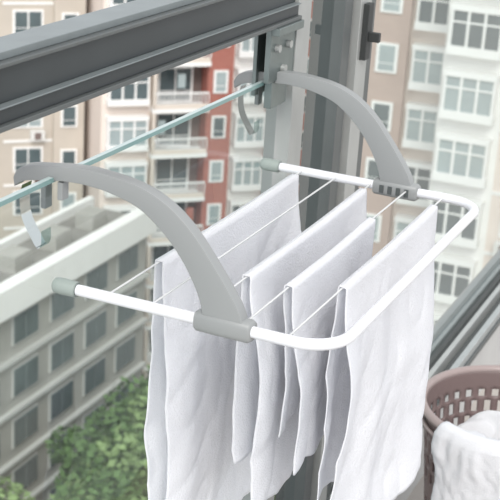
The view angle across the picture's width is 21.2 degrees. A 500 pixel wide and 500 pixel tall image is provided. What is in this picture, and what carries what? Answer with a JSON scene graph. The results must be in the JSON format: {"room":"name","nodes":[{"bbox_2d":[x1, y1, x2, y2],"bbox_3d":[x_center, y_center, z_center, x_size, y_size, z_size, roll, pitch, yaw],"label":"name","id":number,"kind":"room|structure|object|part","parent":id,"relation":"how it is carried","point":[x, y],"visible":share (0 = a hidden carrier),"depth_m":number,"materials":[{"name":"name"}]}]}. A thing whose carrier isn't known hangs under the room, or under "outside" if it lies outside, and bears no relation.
{"room":"apartment balcony","nodes":[
{"label":"apartment balcony","id":0,"kind":"room"},
{"bbox_2d":[0,80,264,206],"bbox_3d":[-0.413,0.072,0.969,0.006,0.005,2.198,12,22,22],"label":"glass polished edge","id":1,"kind":"object","parent":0,"point":[44,182],"depth_m":1.55,"materials":[{"name":"glass"}]},
{"bbox_2d":[395,249,499,499],"bbox_3d":[0.213,0.515,2.794,0.130,0.185,5.600,12,22,22],"label":"wall","id":2,"kind":"structure","parent":0,"point":[489,354],"depth_m":3.51,"materials":[{"name":"paint"}]},
{"bbox_2d":[330,262,499,497],"bbox_3d":[0.247,0.409,2.741,0.110,0.055,5.600,12,22,22],"label":"window frame","id":3,"kind":"structure","parent":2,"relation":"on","point":[465,335],"depth_m":3.34,"materials":[{"name":"grey metal"}]},
{"bbox_2d":[406,364,499,499],"bbox_3d":[1.008,0.820,2.515,1.900,0.095,5.600,12,22,22],"label":"floor","id":4,"kind":"structure","parent":0,"point":[417,493],"depth_m":3.35,"materials":[{"name":"tile"}]},
{"bbox_2d":[242,0,311,499],"bbox_3d":[0.029,-0.027,1.987,0.050,1.730,0.147,12,22,22],"label":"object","id":5,"kind":"structure","parent":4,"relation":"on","point":[284,121],"depth_m":1.93,"materials":[{"name":"metal"}]},
{"bbox_2d":[0,0,301,132],"bbox_3d":[-0.411,-0.041,0.932,0.067,0.070,2.202,12,22,22],"label":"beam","id":6,"kind":"structure","parent":5,"relation":"attached to","point":[45,70],"depth_m":1.43,"materials":[{"name":"grey metal"}]},
{"bbox_3d":[0.034,-0.261,1.870,0.046,0.118,0.087,12,22,22],"label":"post bracket","id":7,"kind":"part","parent":5,"relation":"part of","materials":[{"name":"grey metal"}]},
{"bbox_2d":[275,44,281,52],"bbox_3d":[0.039,-0.277,1.835,0.006,0.011,0.011,12,22,22],"label":"bolt","id":8,"kind":"object","parent":5,"relation":"attached to","point":[278,48],"visible":1,"depth_m":1.83,"materials":[{"name":"metal"}]},
{"bbox_2d":[280,64,286,70],"bbox_3d":[0.048,-0.255,1.867,0.006,0.011,0.011,12,22,22],"label":"bolt","id":9,"kind":"object","parent":5,"relation":"attached to","point":[283,66],"visible":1,"depth_m":1.86,"materials":[{"name":"metal"}]},
{"bbox_2d":[286,40,292,47],"bbox_3d":[0.056,-0.289,1.869,0.006,0.011,0.011,12,22,22],"label":"bolt","id":10,"kind":"object","parent":5,"relation":"attached to","point":[289,44],"visible":1,"depth_m":1.87,"materials":[{"name":"metal"}]},
{"bbox_2d":[275,0,380,499],"bbox_3d":[0.146,-0.111,2.232,0.100,1.730,0.145,12,22,22],"label":"window frame","id":11,"kind":"structure","parent":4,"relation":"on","point":[342,34],"depth_m":2.14,"materials":[{"name":"grey metal"}]},
{"bbox_2d":[422,365,499,499],"bbox_3d":[0.499,0.481,2.626,0.378,0.400,0.379,12,22,22],"label":"laundry basket","id":12,"kind":"object","parent":4,"relation":"on","point":[462,461],"visible":0.98,"depth_m":2.51,"materials":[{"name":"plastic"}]},
{"label":"outside","id":13,"kind":"structure","parent":0,"visible":0},
{"bbox_3d":[42.863,7.219,110.874,400.000,0.560,300.000,12,22,22],"label":"ground","id":14,"kind":"structure","parent":13,"visible":0},
{"bbox_2d":[0,0,85,239],"bbox_3d":[-21.555,-10.151,89.920,18.400,39.080,12.620,-4,22,-19],"label":"apartment tower","id":15,"kind":"structure","parent":14,"relation":"on","point":[58,137],"depth_m":87.27,"materials":[{"name":"white"}]},
{"bbox_2d":[0,466,113,499],"bbox_3d":[-10.028,15.275,63.061,6.818,11.301,6.263,-6,22,-24],"label":"tree","id":16,"kind":"object","parent":14,"relation":"on","point":[62,490],"visible":1,"depth_m":61.61,"materials":[{"name":"green plant"}]},
{"bbox_2d":[0,196,156,499],"bbox_3d":[-12.829,8.012,74.089,4.800,17.000,22.400,12,22,22],"label":"block","id":17,"kind":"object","parent":14,"relation":"on","point":[60,355],"visible":0.69,"depth_m":74.13,"materials":[{"name":"grey concrete"}]},
{"bbox_2d":[44,423,147,499],"bbox_3d":[-6.566,13.773,68.648,8.133,10.640,5.328,1,21,-8],"label":"tree","id":18,"kind":"object","parent":14,"relation":"on","point":[83,457],"visible":0.44,"depth_m":66.57,"materials":[{"name":"green plant"}]},
{"bbox_2d":[48,424,145,499],"bbox_3d":[-7.557,14.064,66.734,7.409,11.307,6.659,12,22,22],"label":"tree","id":19,"kind":"object","parent":14,"relation":"on","point":[125,445],"visible":0.73,"depth_m":64.88,"materials":[{"name":"green plant"}]},
{"bbox_2d":[74,461,147,499],"bbox_3d":[-6.790,14.350,69.274,6.005,9.098,5.546,1,21,-7],"label":"tree","id":20,"kind":"object","parent":14,"relation":"on","point":[102,461],"visible":0.05,"depth_m":66.68,"materials":[{"name":"green plant"}]},
{"bbox_2d":[79,383,147,474],"bbox_3d":[-6.111,12.359,72.291,4.831,10.804,8.487,12,22,22],"label":"tree","id":21,"kind":"object","parent":14,"relation":"on","point":[138,414],"visible":0.2,"depth_m":69.71,"materials":[{"name":"green plant"}]},
{"bbox_2d":[91,375,147,439],"bbox_3d":[-5.878,12.426,72.590,5.202,10.498,6.918,-8,23,-29],"label":"tree","id":22,"kind":"object","parent":14,"relation":"on","point":[109,400],"visible":0.14,"depth_m":72.26,"materials":[{"name":"green plant"}]},
{"bbox_2d":[124,391,142,431],"bbox_3d":[-4.776,11.551,76.958,5.198,9.226,6.919,4,20,2],"label":"tree","id":23,"kind":"object","parent":14,"relation":"on","point":[129,394],"visible":0.02,"depth_m":74.70,"materials":[{"name":"green plant"}]},
{"bbox_2d":[128,453,147,492],"bbox_3d":[-5.800,14.319,69.343,6.681,9.226,5.902,12,22,22],"label":"tree","id":24,"kind":"object","parent":14,"relation":"on","point":[142,467],"visible":0.02,"depth_m":67.72,"materials":[{"name":"green plant"}]},
{"bbox_2d":[132,491,147,499],"bbox_3d":[-4.357,16.073,62.750,6.098,10.706,6.177,-9,24,-30],"label":"tree","id":25,"kind":"object","parent":14,"relation":"on","point":[146,495],"visible":0.09,"depth_m":60.80,"materials":[{"name":"green plant"}]},
{"bbox_2d":[140,365,149,385],"bbox_3d":[-3.650,11.420,75.599,5.673,10.553,5.960,12,22,22],"label":"tree","id":26,"kind":"object","parent":14,"relation":"on","point":[148,366],"visible":0.02,"depth_m":74.15,"materials":[{"name":"green plant"}]},
{"bbox_2d":[83,0,265,377],"bbox_3d":[-5.441,-12.884,91.523,12.600,45.150,14.900,-4,22,-19],"label":"apartment tower","id":27,"kind":"structure","parent":14,"relation":"on","point":[208,164],"depth_m":86.59,"materials":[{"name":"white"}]},
{"bbox_2d":[299,0,313,183],"bbox_3d":[2.572,-18.796,108.699,9.600,45.080,10.750,-1,21,-13],"label":"apartment tower","id":28,"kind":"structure","parent":14,"relation":"on","point":[312,0],"depth_m":105.93,"materials":[{"name":"white"}]},
{"bbox_2d":[359,0,449,256],"bbox_3d":[10.390,-7.048,74.254,11.250,48.150,14.900,9,21,15],"label":"apartment tower","id":29,"kind":"structure","parent":14,"relation":"on","point":[406,66],"depth_m":67.04,"materials":[{"name":"white paint"}]},
{"bbox_2d":[427,0,499,323],"bbox_3d":[18.217,-3.682,66.553,15.400,48.150,14.900,12,22,21],"label":"apartment tower","id":30,"kind":"structure","parent":14,"relation":"on","point":[466,153],"depth_m":61.79,"materials":[{"name":"white paint"}]},
{"label":"glass pane","id":31,"kind":"object","parent":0,"visible":0},
{"bbox_2d":[13,70,478,350],"bbox_3d":[0.035,-0.075,1.605,0.380,0.151,0.572,12,22,22],"label":"drying rack","id":32,"kind":"object","parent":31,"relation":"hanging from","point":[222,313],"visible":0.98,"depth_m":1.40,"materials":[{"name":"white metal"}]},
{"bbox_2d":[144,174,301,499],"bbox_3d":[-0.029,0.159,1.777,0.061,0.447,0.422,12,22,22],"label":"towel","id":33,"kind":"object","parent":32,"relation":"hanging from","point":[188,426],"visible":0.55,"depth_m":1.66,"materials":[{"name":"white fabric"}]},
{"bbox_2d":[232,188,366,499],"bbox_3d":[0.069,0.121,1.714,0.053,0.322,0.395,12,22,22],"label":"towel","id":34,"kind":"object","parent":32,"relation":"hanging from","point":[259,377],"visible":0.38,"depth_m":1.59,"materials":[{"name":"white fabric"}]},
{"bbox_2d":[278,217,375,475],"bbox_3d":[0.096,0.112,1.632,0.044,0.246,0.283,11,22,19],"label":"towel","id":35,"kind":"object","parent":32,"relation":"hanging from","point":[305,370],"visible":0.65,"depth_m":1.56,"materials":[{"name":"white fabric"}]},
{"bbox_2d":[317,204,437,499],"bbox_3d":[0.163,0.172,1.687,0.055,0.386,0.364,13,22,23],"label":"towel","id":36,"kind":"object","parent":32,"relation":"hanging from","point":[376,384],"visible":0.89,"depth_m":1.66,"materials":[{"name":"white fabric"}]}
]}

